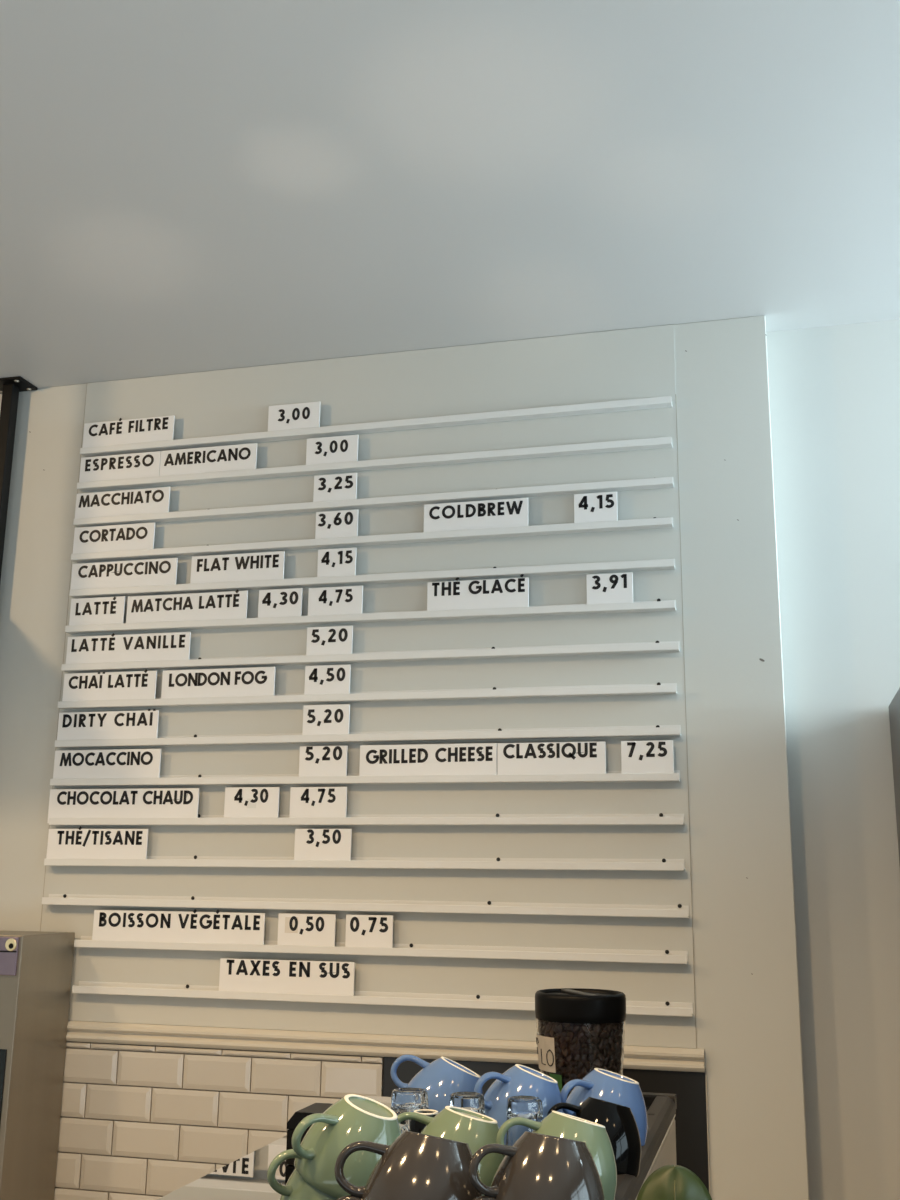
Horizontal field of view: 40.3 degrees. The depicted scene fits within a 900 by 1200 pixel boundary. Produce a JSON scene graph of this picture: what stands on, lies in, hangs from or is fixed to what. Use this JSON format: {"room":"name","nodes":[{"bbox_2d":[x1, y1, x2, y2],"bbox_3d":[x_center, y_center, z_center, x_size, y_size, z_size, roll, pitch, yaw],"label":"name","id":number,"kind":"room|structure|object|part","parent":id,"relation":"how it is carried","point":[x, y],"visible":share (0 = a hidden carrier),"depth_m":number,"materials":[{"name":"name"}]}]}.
{"room":"eatery","nodes":[
{"label":"eatery","id":0,"kind":"room"},
{"bbox_2d":[0,316,808,1199],"bbox_3d":[-0.687,0.820,2.353,2.624,2.554,0.250,-3,-14,14],"label":"wall","id":1,"kind":"structure","parent":0,"point":[747,1002],"depth_m":2.10,"materials":[{"name":"paint"}]},
{"bbox_2d":[54,1041,383,1199],"bbox_3d":[-0.716,1.054,2.167,1.238,0.520,0.011,-3,-14,14],"label":"wall tile","id":2,"kind":"structure","parent":1,"relation":"attached to","point":[138,1122],"depth_m":2.13,"materials":[{"name":"tile"}]},
{"bbox_2d":[40,324,696,1047],"bbox_3d":[-0.182,0.131,2.236,1.199,1.250,0.024,-3,-14,14],"label":"menu board","id":3,"kind":"object","parent":1,"relation":"attached to","point":[498,891],"visible":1,"depth_m":2.21,"materials":[{"name":"paint"}]},
{"bbox_2d":[46,826,148,858],"bbox_3d":[-0.656,0.455,2.279,0.207,0.070,0.003,-3,-14,14],"label":"menu card","id":4,"kind":"object","parent":3,"relation":"attached to","point":[79,843],"visible":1,"depth_m":2.28,"materials":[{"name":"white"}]},
{"bbox_2d":[69,596,125,625],"bbox_3d":[-0.688,0.026,2.389,0.117,0.064,0.003,-3,-14,14],"label":"menu card","id":5,"kind":"object","parent":3,"relation":"attached to","point":[100,610],"visible":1,"depth_m":2.39,"materials":[{"name":"white paper"}]},
{"bbox_2d":[53,749,160,778],"bbox_3d":[-0.647,0.314,2.310,0.222,0.064,0.003,-3,-14,14],"label":"menu card","id":6,"kind":"object","parent":3,"relation":"attached to","point":[116,763],"visible":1,"depth_m":2.31,"materials":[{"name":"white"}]},
{"bbox_2d":[57,709,158,739],"bbox_3d":[-0.650,0.242,2.328,0.211,0.066,0.003,-3,-14,14],"label":"menu card","id":7,"kind":"object","parent":3,"relation":"attached to","point":[108,724],"visible":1,"depth_m":2.33,"materials":[{"name":"white paper"}]},
{"bbox_2d":[62,669,156,700],"bbox_3d":[-0.652,0.168,2.346,0.197,0.068,0.003,-3,-14,14],"label":"menu card","id":8,"kind":"object","parent":3,"relation":"attached to","point":[132,684],"visible":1,"depth_m":2.35,"materials":[{"name":"white paper"}]},
{"bbox_2d":[72,522,154,553],"bbox_3d":[-0.663,-0.117,2.416,0.176,0.064,0.003,-3,-14,14],"label":"menu card","id":9,"kind":"object","parent":3,"relation":"attached to","point":[139,536],"visible":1,"depth_m":2.42,"materials":[{"name":"white paper"}]},
{"bbox_2d":[79,451,160,481],"bbox_3d":[-0.660,-0.260,2.450,0.177,0.064,0.003,-3,-14,14],"label":"menu card","id":10,"kind":"object","parent":3,"relation":"attached to","point":[146,464],"visible":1,"depth_m":2.45,"materials":[{"name":"white paper"}]},
{"bbox_2d":[75,487,169,518],"bbox_3d":[-0.650,-0.187,2.429,0.206,0.063,0.003,-3,-14,14],"label":"menu card","id":11,"kind":"object","parent":3,"relation":"attached to","point":[149,500],"visible":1,"depth_m":2.43,"materials":[{"name":"white paper"}]},
{"bbox_2d":[47,788,198,822],"bbox_3d":[-0.610,0.383,2.284,0.308,0.064,0.003,-3,-14,14],"label":"menu card","id":12,"kind":"object","parent":3,"relation":"attached to","point":[149,802],"visible":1,"depth_m":2.28,"materials":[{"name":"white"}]},
{"bbox_2d":[70,558,177,589],"bbox_3d":[-0.637,-0.045,2.393,0.228,0.063,0.003,-3,-14,14],"label":"menu card","id":13,"kind":"object","parent":3,"relation":"attached to","point":[150,572],"visible":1,"depth_m":2.39,"materials":[{"name":"white paper"}]},
{"bbox_2d":[66,632,190,663],"bbox_3d":[-0.619,0.096,2.354,0.262,0.068,0.003,-3,-14,14],"label":"menu card","id":14,"kind":"object","parent":3,"relation":"attached to","point":[174,645],"visible":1,"depth_m":2.35,"materials":[{"name":"white paper"}]},
{"bbox_2d":[82,415,174,447],"bbox_3d":[-0.646,-0.335,2.464,0.201,0.068,0.003,-3,-14,14],"label":"menu card","id":15,"kind":"object","parent":3,"relation":"attached to","point":[151,429],"visible":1,"depth_m":2.46,"materials":[{"name":"white paper"}]},
{"bbox_2d":[92,909,264,944],"bbox_3d":[-0.490,0.589,2.203,0.337,0.068,0.003,-3,-14,14],"label":"menu card","id":16,"kind":"object","parent":3,"relation":"attached to","point":[108,925],"visible":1,"depth_m":2.20,"materials":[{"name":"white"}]},
{"bbox_2d":[126,589,247,622],"bbox_3d":[-0.504,0.017,2.342,0.251,0.067,0.003,-3,-14,14],"label":"menu card","id":17,"kind":"object","parent":3,"relation":"attached to","point":[230,604],"visible":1,"depth_m":2.34,"materials":[{"name":"white paper"}]},
{"bbox_2d":[159,443,256,475],"bbox_3d":[-0.474,-0.269,2.402,0.205,0.064,0.003,-3,-14,14],"label":"menu card","id":18,"kind":"object","parent":3,"relation":"attached to","point":[240,456],"visible":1,"depth_m":2.40,"materials":[{"name":"white paper"}]},
{"bbox_2d":[161,667,275,698],"bbox_3d":[-0.434,0.160,2.289,0.228,0.064,0.003,-3,-14,14],"label":"menu card","id":19,"kind":"object","parent":3,"relation":"attached to","point":[255,681],"visible":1,"depth_m":2.29,"materials":[{"name":"white paper"}]},
{"bbox_2d":[190,551,284,583],"bbox_3d":[-0.405,-0.056,2.333,0.191,0.065,0.003,-3,-14,14],"label":"menu card","id":20,"kind":"object","parent":3,"relation":"attached to","point":[262,565],"visible":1,"depth_m":2.33,"materials":[{"name":"white paper"}]},
{"bbox_2d":[224,787,279,817],"bbox_3d":[-0.359,0.371,2.219,0.106,0.064,0.003,-3,-14,14],"label":"price card","id":21,"kind":"object","parent":3,"relation":"attached to","point":[240,802],"visible":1,"depth_m":2.22,"materials":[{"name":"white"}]},
{"bbox_2d":[258,588,302,617],"bbox_3d":[-0.318,0.011,2.293,0.087,0.064,0.003,-3,-14,14],"label":"price card","id":22,"kind":"object","parent":3,"relation":"attached to","point":[274,602],"visible":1,"depth_m":2.29,"materials":[{"name":"white paper"}]},
{"bbox_2d":[219,958,354,995],"bbox_3d":[-0.285,0.659,2.131,0.250,0.064,0.003,-3,-14,14],"label":"menu card","id":23,"kind":"object","parent":3,"relation":"attached to","point":[238,975],"visible":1,"depth_m":2.13,"materials":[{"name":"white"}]},
{"bbox_2d":[268,401,320,430],"bbox_3d":[-0.302,-0.350,2.375,0.107,0.064,0.003,-3,-14,14],"label":"price card","id":24,"kind":"object","parent":3,"relation":"attached to","point":[298,415],"visible":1,"depth_m":2.37,"materials":[{"name":"white paper"}]},
{"bbox_2d":[277,913,335,945],"bbox_3d":[-0.251,0.580,2.141,0.106,0.063,0.003,-3,-14,14],"label":"price card","id":25,"kind":"object","parent":3,"relation":"attached to","point":[293,929],"visible":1,"depth_m":2.14,"materials":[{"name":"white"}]},
{"bbox_2d":[289,787,346,817],"bbox_3d":[-0.235,0.366,2.187,0.107,0.064,0.003,-3,-14,14],"label":"price card","id":26,"kind":"object","parent":3,"relation":"attached to","point":[304,801],"visible":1,"depth_m":2.19,"materials":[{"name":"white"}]},
{"bbox_2d":[294,829,351,859],"bbox_3d":[-0.225,0.437,2.168,0.106,0.064,0.003,-3,-14,14],"label":"price card","id":27,"kind":"object","parent":3,"relation":"attached to","point":[310,844],"visible":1,"depth_m":2.17,"materials":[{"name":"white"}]},
{"bbox_2d":[299,746,347,775],"bbox_3d":[-0.228,0.294,2.202,0.091,0.064,0.003,-3,-14,14],"label":"price card","id":28,"kind":"object","parent":3,"relation":"attached to","point":[313,760],"visible":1,"depth_m":2.20,"materials":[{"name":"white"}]},
{"bbox_2d":[302,704,349,734],"bbox_3d":[-0.224,0.221,2.219,0.089,0.064,0.003,-3,-14,14],"label":"price card","id":29,"kind":"object","parent":3,"relation":"attached to","point":[317,719],"visible":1,"depth_m":2.22,"materials":[{"name":"white paper"}]},
{"bbox_2d":[304,665,350,694],"bbox_3d":[-0.224,0.150,2.235,0.087,0.064,0.003,-3,-14,14],"label":"price card","id":30,"kind":"object","parent":3,"relation":"attached to","point":[323,679],"visible":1,"depth_m":2.23,"materials":[{"name":"white paper"}]},
{"bbox_2d":[306,626,352,654],"bbox_3d":[-0.221,0.080,2.251,0.089,0.063,0.003,-3,-14,14],"label":"price card","id":31,"kind":"object","parent":3,"relation":"attached to","point":[330,640],"visible":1,"depth_m":2.25,"materials":[{"name":"white paper"}]},
{"bbox_2d":[306,435,358,464],"bbox_3d":[-0.225,-0.281,2.337,0.104,0.064,0.003,-3,-14,14],"label":"price card","id":32,"kind":"object","parent":3,"relation":"attached to","point":[335,449],"visible":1,"depth_m":2.34,"materials":[{"name":"white paper"}]},
{"bbox_2d":[313,473,356,501],"bbox_3d":[-0.217,-0.208,2.318,0.086,0.063,0.003,-3,-14,14],"label":"price card","id":33,"kind":"object","parent":3,"relation":"attached to","point":[332,487],"visible":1,"depth_m":2.32,"materials":[{"name":"white paper"}]},
{"bbox_2d":[308,586,362,615],"bbox_3d":[-0.212,0.007,2.266,0.106,0.063,0.003,-3,-14,14],"label":"price card","id":34,"kind":"object","parent":3,"relation":"attached to","point":[345,599],"visible":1,"depth_m":2.27,"materials":[{"name":"white paper"}]},
{"bbox_2d":[315,509,357,538],"bbox_3d":[-0.212,-0.137,2.300,0.084,0.063,0.003,-3,-14,14],"label":"price card","id":35,"kind":"object","parent":3,"relation":"attached to","point":[342,523],"visible":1,"depth_m":2.30,"materials":[{"name":"white paper"}]},
{"bbox_2d":[317,548,356,576],"bbox_3d":[-0.211,-0.065,2.283,0.075,0.064,0.003,-3,-14,14],"label":"price card","id":36,"kind":"object","parent":3,"relation":"attached to","point":[341,561],"visible":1,"depth_m":2.28,"materials":[{"name":"white paper"}]},
{"bbox_3d":[-0.186,0.462,2.158,1.178,0.020,0.022,-3,-14,14],"label":"rail","id":37,"kind":"part","parent":3,"relation":"part of","materials":[{"name":"white wood"}]},
{"bbox_3d":[-0.187,0.319,2.192,1.177,0.020,0.022,-3,-14,14],"label":"rail","id":38,"kind":"part","parent":3,"relation":"part of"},
{"bbox_3d":[-0.184,0.532,2.141,1.180,0.022,0.022,-3,-14,14],"label":"rail","id":39,"kind":"part","parent":3,"relation":"part of","materials":[{"name":"white wood"}]},
{"bbox_3d":[-0.183,0.389,2.174,1.177,0.019,0.022,-3,-14,14],"label":"rail","id":40,"kind":"part","parent":3,"relation":"part of","materials":[{"name":"white wood"}]},
{"bbox_3d":[-0.184,0.175,2.225,1.174,0.020,0.022,-3,-14,14],"label":"rail","id":41,"kind":"part","parent":3,"relation":"part of","materials":[{"name":"white wood"}]},
{"bbox_3d":[-0.183,0.246,2.208,1.177,0.021,0.022,-3,-14,14],"label":"rail","id":42,"kind":"part","parent":3,"relation":"part of","materials":[{"name":"white wood"}]},
{"bbox_2d":[345,915,392,947],"bbox_3d":[-0.139,0.575,2.112,0.085,0.063,0.003,-3,-14,14],"label":"price card","id":43,"kind":"object","parent":3,"relation":"attached to","point":[376,931],"visible":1,"depth_m":2.11,"materials":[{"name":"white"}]},
{"bbox_3d":[-0.179,0.104,2.241,1.179,0.020,0.022,-3,-14,14],"label":"rail","id":44,"kind":"part","parent":3,"relation":"part of","materials":[{"name":"white wood"}]},
{"bbox_3d":[-0.180,0.031,2.258,1.174,0.024,0.022,-3,-14,14],"label":"rail","id":45,"kind":"part","parent":3,"relation":"part of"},
{"bbox_3d":[-0.178,-0.040,2.274,1.172,0.022,0.022,-3,-14,14],"label":"rail","id":46,"kind":"part","parent":3,"relation":"part of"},
{"bbox_3d":[-0.179,-0.112,2.292,1.174,0.020,0.022,-3,-14,14],"label":"rail","id":47,"kind":"part","parent":3,"relation":"part of","materials":[{"name":"white wood"}]},
{"bbox_3d":[-0.177,-0.183,2.308,1.178,0.019,0.022,-3,-14,14],"label":"rail","id":48,"kind":"part","parent":3,"relation":"part of","materials":[{"name":"white wood"}]},
{"bbox_3d":[-0.176,-0.257,2.325,1.177,0.020,0.022,-3,-14,14],"label":"rail","id":49,"kind":"part","parent":3,"relation":"part of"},
{"bbox_3d":[-0.174,-0.330,2.342,1.179,0.022,0.022,-3,-14,14],"label":"rail","id":50,"kind":"part","parent":3,"relation":"part of","materials":[{"name":"white wood"}]},
{"bbox_3d":[-0.151,0.602,2.115,1.102,0.019,0.022,-3,-14,14],"label":"rail","id":51,"kind":"part","parent":3,"relation":"part of","materials":[{"name":"white wood"}]},
{"bbox_3d":[-0.147,0.680,2.096,1.104,0.019,0.022,-3,-14,14],"label":"rail","id":52,"kind":"part","parent":3,"relation":"part of","materials":[{"name":"white wood"}]},
{"bbox_2d":[359,743,496,775],"bbox_3d":[-0.040,0.285,2.154,0.250,0.064,0.003,-3,-14,14],"label":"menu card","id":53,"kind":"object","parent":3,"relation":"attached to","point":[468,758],"visible":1,"depth_m":2.15,"materials":[{"name":"white paper"}]},
{"bbox_2d":[424,498,527,531],"bbox_3d":[0.046,-0.149,2.233,0.195,0.064,0.003,-3,-14,14],"label":"menu card","id":54,"kind":"object","parent":3,"relation":"attached to","point":[499,513],"visible":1,"depth_m":2.23,"materials":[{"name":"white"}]},
{"bbox_2d":[427,574,528,610],"bbox_3d":[0.049,-0.009,2.200,0.187,0.072,0.003,-3,-14,14],"label":"menu card","id":55,"kind":"object","parent":3,"relation":"attached to","point":[507,592],"visible":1,"depth_m":2.20,"materials":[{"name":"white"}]},
{"bbox_2d":[497,741,605,774],"bbox_3d":[0.173,0.276,2.099,0.188,0.064,0.003,-3,-14,14],"label":"menu card","id":56,"kind":"object","parent":3,"relation":"attached to","point":[544,757],"visible":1,"depth_m":2.10,"materials":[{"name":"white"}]},
{"bbox_2d":[574,491,617,522],"bbox_3d":[0.259,-0.159,2.179,0.077,0.064,0.003,-3,-14,14],"label":"price card","id":57,"kind":"object","parent":3,"relation":"attached to","point":[588,507],"visible":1,"depth_m":2.18,"materials":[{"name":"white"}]},
{"bbox_2d":[586,572,632,603],"bbox_3d":[0.279,-0.015,2.139,0.081,0.064,0.003,-3,-14,14],"label":"price card","id":58,"kind":"object","parent":3,"relation":"attached to","point":[611,587],"visible":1,"depth_m":2.14,"materials":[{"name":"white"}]},
{"bbox_2d":[621,740,673,772],"bbox_3d":[0.331,0.268,2.058,0.087,0.064,0.003,-3,-14,14],"label":"price card","id":59,"kind":"object","parent":3,"relation":"attached to","point":[656,756],"visible":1,"depth_m":2.06,"materials":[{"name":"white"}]},
{"bbox_2d":[66,1021,704,1072],"bbox_3d":[-0.455,0.770,2.162,1.772,0.034,0.016,-3,-14,14],"label":"trim","id":60,"kind":"structure","parent":1,"relation":"attached to","point":[463,1049],"depth_m":2.08,"materials":[{"name":"paint"}]},
{"bbox_2d":[383,1057,710,1195],"bbox_3d":[0.145,0.935,1.968,0.536,0.376,0.004,-3,-14,14],"label":"panel","id":61,"kind":"object","parent":1,"relation":"attached to","point":[691,1123],"visible":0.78,"depth_m":1.94,"materials":[{"name":"metal"}]},
{"bbox_2d":[0,0,899,387],"bbox_3d":[-0.559,-1.062,0.030,4.400,0.060,5.500,-3,-14,14],"label":"ceiling","id":62,"kind":"structure","parent":0,"point":[187,186],"depth_m":1.77,"materials":[{"name":"paint"}]},
{"bbox_2d":[766,319,899,1199],"bbox_3d":[1.353,0.732,1.865,1.577,2.554,0.178,-3,-14,14],"label":"wall","id":63,"kind":"structure","parent":0,"point":[834,391],"depth_m":2.08,"materials":[{"name":"paint"}]},
{"bbox_3d":[-0.592,1.479,-0.563,4.400,0.050,5.500,-3,-14,14],"label":"floor","id":64,"kind":"structure","parent":0,"visible":0},
{"bbox_2d":[0,376,37,581],"bbox_3d":[-0.935,0.795,2.258,0.103,2.554,0.064,-3,-14,14],"label":"post","id":65,"kind":"object","parent":64,"relation":"on","point":[10,387],"visible":1,"depth_m":2.51,"materials":[{"name":"black metal"}]},
{"bbox_3d":[-0.919,-0.446,2.548,0.103,0.005,0.064,-3,-14,14],"label":"ceiling plate","id":66,"kind":"part","parent":65,"relation":"part of","materials":[{"name":"black metal"}]},
{"bbox_2d":[889,688,899,864],"bbox_3d":[0.888,0.950,1.287,0.609,1.856,1.035,-3,-14,14],"label":"tall cabinet","id":67,"kind":"object","parent":64,"relation":"on","point":[894,707],"visible":1,"depth_m":1.97,"materials":[{"name":"black metal"}]},
{"bbox_3d":[-0.837,1.419,1.286,2.710,0.900,1.530,-3,-14,14],"label":"countertop","id":68,"kind":"structure","parent":64,"relation":"on","visible":0},
{"bbox_2d":[0,931,74,1199],"bbox_3d":[-0.871,0.872,2.152,0.323,0.558,0.174,-3,-14,14],"label":"cabinet","id":69,"kind":"object","parent":68,"relation":"on","point":[36,966],"visible":1,"depth_m":2.11,"materials":[{"name":"grey metal"}]},
{"bbox_2d":[157,1092,676,1199],"bbox_3d":[-0.047,0.684,1.028,0.400,0.432,1.017,-3,-14,14],"label":"coffee machine","id":70,"kind":"object","parent":68,"relation":"on","point":[245,1178],"depth_m":1.19,"materials":[{"name":"metal"}]},
{"bbox_2d":[267,1149,336,1199],"bbox_3d":[-0.085,0.431,0.894,0.080,0.074,0.078,-2,-13,11],"label":"coffee cup","id":71,"kind":"object","parent":70,"relation":"on","point":[296,1187],"visible":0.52,"depth_m":0.87,"materials":[{"name":"green ceramic"}]},
{"bbox_3d":[-0.115,0.409,0.879,0.032,0.033,0.010,24,-9,-21],"label":"handle","id":72,"kind":"part","parent":71,"relation":"part of","materials":[{"name":"green ceramic"}]},
{"bbox_2d":[292,1094,400,1198],"bbox_3d":[-0.074,0.402,0.899,0.080,0.073,0.080,1,-13,-3],"label":"coffee cup","id":73,"kind":"object","parent":71,"relation":"on","point":[353,1118],"visible":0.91,"depth_m":0.87,"materials":[{"name":"green ceramic"}]},
{"bbox_3d":[-0.098,0.381,0.873,0.032,0.033,0.010,27,-10,-37],"label":"handle","id":74,"kind":"part","parent":73,"relation":"part of","materials":[{"name":"green ceramic"}]},
{"bbox_3d":[-0.128,0.531,1.219,0.053,0.049,0.057,-3,-14,14],"label":"plastic cap","id":75,"kind":"part","parent":70,"relation":"part of","materials":[{"name":"black plastic"}]},
{"bbox_2d":[337,1195,360,1199],"bbox_3d":[-0.025,0.405,0.771,0.082,0.070,0.083,12,-17,-40],"label":"coffee cup","id":76,"kind":"object","parent":70,"relation":"on","point":[348,1197],"visible":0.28,"depth_m":0.78,"materials":[{"name":"grey ceramic"}]},
{"bbox_2d":[334,1130,483,1199],"bbox_3d":[-0.018,0.377,0.783,0.082,0.071,0.083,12,-17,-40],"label":"coffee cup","id":77,"kind":"object","parent":76,"relation":"on","point":[416,1166],"visible":1,"depth_m":0.77,"materials":[{"name":"grey ceramic"}]},
{"bbox_3d":[-0.058,0.366,0.790,0.033,0.034,0.011,10,-23,4],"label":"handle","id":78,"kind":"part","parent":77,"relation":"part of","materials":[{"name":"grey ceramic"}]},
{"bbox_2d":[390,1108,409,1133],"bbox_3d":[-0.047,0.479,1.073,0.027,0.062,0.026,-3,-14,14],"label":"shot glass","id":79,"kind":"object","parent":70,"relation":"on","point":[404,1125],"visible":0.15,"depth_m":1.07,"materials":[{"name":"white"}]},
{"bbox_2d":[391,1087,428,1111],"bbox_3d":[-0.040,0.509,1.193,0.043,0.060,0.041,-3,-14,14],"label":"shot glass","id":80,"kind":"object","parent":70,"relation":"on","point":[412,1099],"visible":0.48,"depth_m":1.19,"materials":[{"name":"clear glass"}]},
{"bbox_2d":[410,1109,437,1132],"bbox_3d":[-0.021,0.498,1.128,0.045,0.053,0.054,-3,-14,14],"label":"espresso cup","id":81,"kind":"object","parent":70,"relation":"on","point":[415,1126],"visible":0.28,"depth_m":1.12,"materials":[{"name":"black ceramic"}]},
{"bbox_2d":[390,1054,482,1112],"bbox_3d":[-0.011,0.511,1.256,0.087,0.084,0.087,-10,-17,39],"label":"coffee cup","id":82,"kind":"object","parent":70,"relation":"on","point":[442,1077],"visible":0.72,"depth_m":1.24,"materials":[{"name":"blue ceramic"}]},
{"bbox_3d":[-0.044,0.487,1.265,0.035,0.036,0.011,24,-14,9],"label":"handle","id":83,"kind":"part","parent":82,"relation":"part of","materials":[{"name":"blue ceramic"}]},
{"bbox_2d":[397,1106,503,1186],"bbox_3d":[0.005,0.460,1.016,0.086,0.075,0.086,12,-17,-40],"label":"coffee cup","id":84,"kind":"object","parent":70,"relation":"on","point":[478,1130],"visible":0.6,"depth_m":1.00,"materials":[{"name":"green ceramic"}]},
{"bbox_3d":[-0.035,0.445,1.023,0.034,0.036,0.011,14,-15,7],"label":"handle","id":85,"kind":"part","parent":84,"relation":"part of","materials":[{"name":"green ceramic"}]},
{"bbox_2d":[449,1092,484,1114],"bbox_3d":[0.015,0.488,1.122,0.038,0.069,0.037,-3,-14,14],"label":"shot glass","id":86,"kind":"object","parent":70,"relation":"on","point":[473,1101],"visible":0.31,"depth_m":1.12,"materials":[{"name":"clear glass"}]},
{"bbox_2d":[473,1195,495,1199],"bbox_3d":[0.053,0.399,0.753,0.074,0.076,0.077,-7,-15,30],"label":"coffee cup","id":87,"kind":"object","parent":70,"relation":"on","point":[484,1197],"visible":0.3,"depth_m":0.75,"materials":[{"name":"grey ceramic"}]},
{"bbox_2d":[469,1131,604,1199],"bbox_3d":[0.059,0.366,0.766,0.074,0.064,0.075,-6,-15,26],"label":"coffee cup","id":88,"kind":"object","parent":87,"relation":"on","point":[537,1166],"visible":1,"depth_m":0.75,"materials":[{"name":"grey ceramic"}]},
{"bbox_3d":[0.026,0.352,0.758,0.030,0.031,0.010,17,-23,-17],"label":"handle","id":89,"kind":"part","parent":88,"relation":"part of","materials":[{"name":"grey ceramic"}]},
{"bbox_2d":[474,1064,562,1143],"bbox_3d":[0.064,0.492,1.177,0.088,0.088,0.082,0,-13,3],"label":"coffee cup","id":90,"kind":"object","parent":70,"relation":"on","point":[518,1080],"visible":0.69,"depth_m":1.16,"materials":[{"name":"blue ceramic"}]},
{"bbox_3d":[0.038,0.463,1.159,0.033,0.034,0.011,28,-14,-26],"label":"handle","id":91,"kind":"part","parent":90,"relation":"part of","materials":[{"name":"blue ceramic"}]},
{"bbox_2d":[505,1095,542,1145],"bbox_3d":[0.067,0.486,1.107,0.038,0.068,0.036,-3,-14,14],"label":"shot glass","id":92,"kind":"object","parent":70,"relation":"on","point":[529,1107],"visible":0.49,"depth_m":1.10,"materials":[{"name":"clear glass"}]},
{"bbox_2d":[496,1111,616,1199],"bbox_3d":[0.090,0.450,0.976,0.084,0.080,0.085,-9,-16,35],"label":"coffee cup","id":93,"kind":"object","parent":70,"relation":"on","point":[595,1136],"visible":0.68,"depth_m":0.96,"materials":[{"name":"green ceramic"}]},
{"bbox_3d":[0.053,0.429,0.975,0.033,0.034,0.011,19,-19,-6],"label":"handle","id":94,"kind":"part","parent":93,"relation":"part of","materials":[{"name":"green ceramic"}]},
{"bbox_2d":[535,988,625,1097],"bbox_3d":[0.150,0.520,1.403,0.105,0.138,0.105,-3,-14,14],"label":"jar","id":95,"kind":"object","parent":70,"relation":"on","point":[580,1031],"visible":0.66,"depth_m":1.37,"materials":[{"name":"clear glass"}]},
{"bbox_3d":[0.150,0.468,1.416,0.105,0.030,0.105,-3,-14,14],"label":"lid","id":96,"kind":"part","parent":95,"relation":"part of","materials":[{"name":"black plastic"}]},
{"bbox_2d":[547,1097,640,1176],"bbox_3d":[0.135,0.487,1.112,0.074,0.069,0.076,-8,-16,34],"label":"coffee cup","id":97,"kind":"object","parent":70,"relation":"on","point":[619,1121],"visible":0.59,"depth_m":1.09,"materials":[{"name":"black ceramic"}]},
{"bbox_3d":[0.102,0.471,1.110,0.030,0.031,0.010,17,-19,-7],"label":"handle","id":98,"kind":"part","parent":97,"relation":"part of","materials":[{"name":"black ceramic"}]},
{"bbox_2d":[560,1068,647,1145],"bbox_3d":[0.152,0.509,1.224,0.088,0.078,0.087,0,-13,4],"label":"coffee cup","id":99,"kind":"object","parent":70,"relation":"on","point":[601,1084],"visible":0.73,"depth_m":1.20,"materials":[{"name":"blue ceramic"}]},
{"bbox_3d":[0.122,0.487,1.201,0.035,0.036,0.011,25,-15,-31],"label":"handle","id":100,"kind":"part","parent":99,"relation":"part of","materials":[{"name":"blue ceramic"}]},
{"bbox_3d":[0.134,0.497,1.011,0.025,0.017,0.993,-3,-14,14],"label":"rail","id":101,"kind":"part","parent":70,"relation":"part of","materials":[{"name":"metal"}]},
{"bbox_3d":[0.164,0.615,1.516,0.226,0.017,0.023,-3,-14,14],"label":"rail","id":102,"kind":"part","parent":70,"relation":"part of","materials":[{"name":"metal"}]},
{"bbox_2d":[636,1165,711,1199],"bbox_3d":[0.155,0.637,0.848,0.133,0.447,0.090,5,-14,-17],"label":"potted plant","id":103,"kind":"object","parent":68,"relation":"on","point":[668,1182],"visible":1,"depth_m":0.92,"materials":[{"name":"green plant"}]}
]}

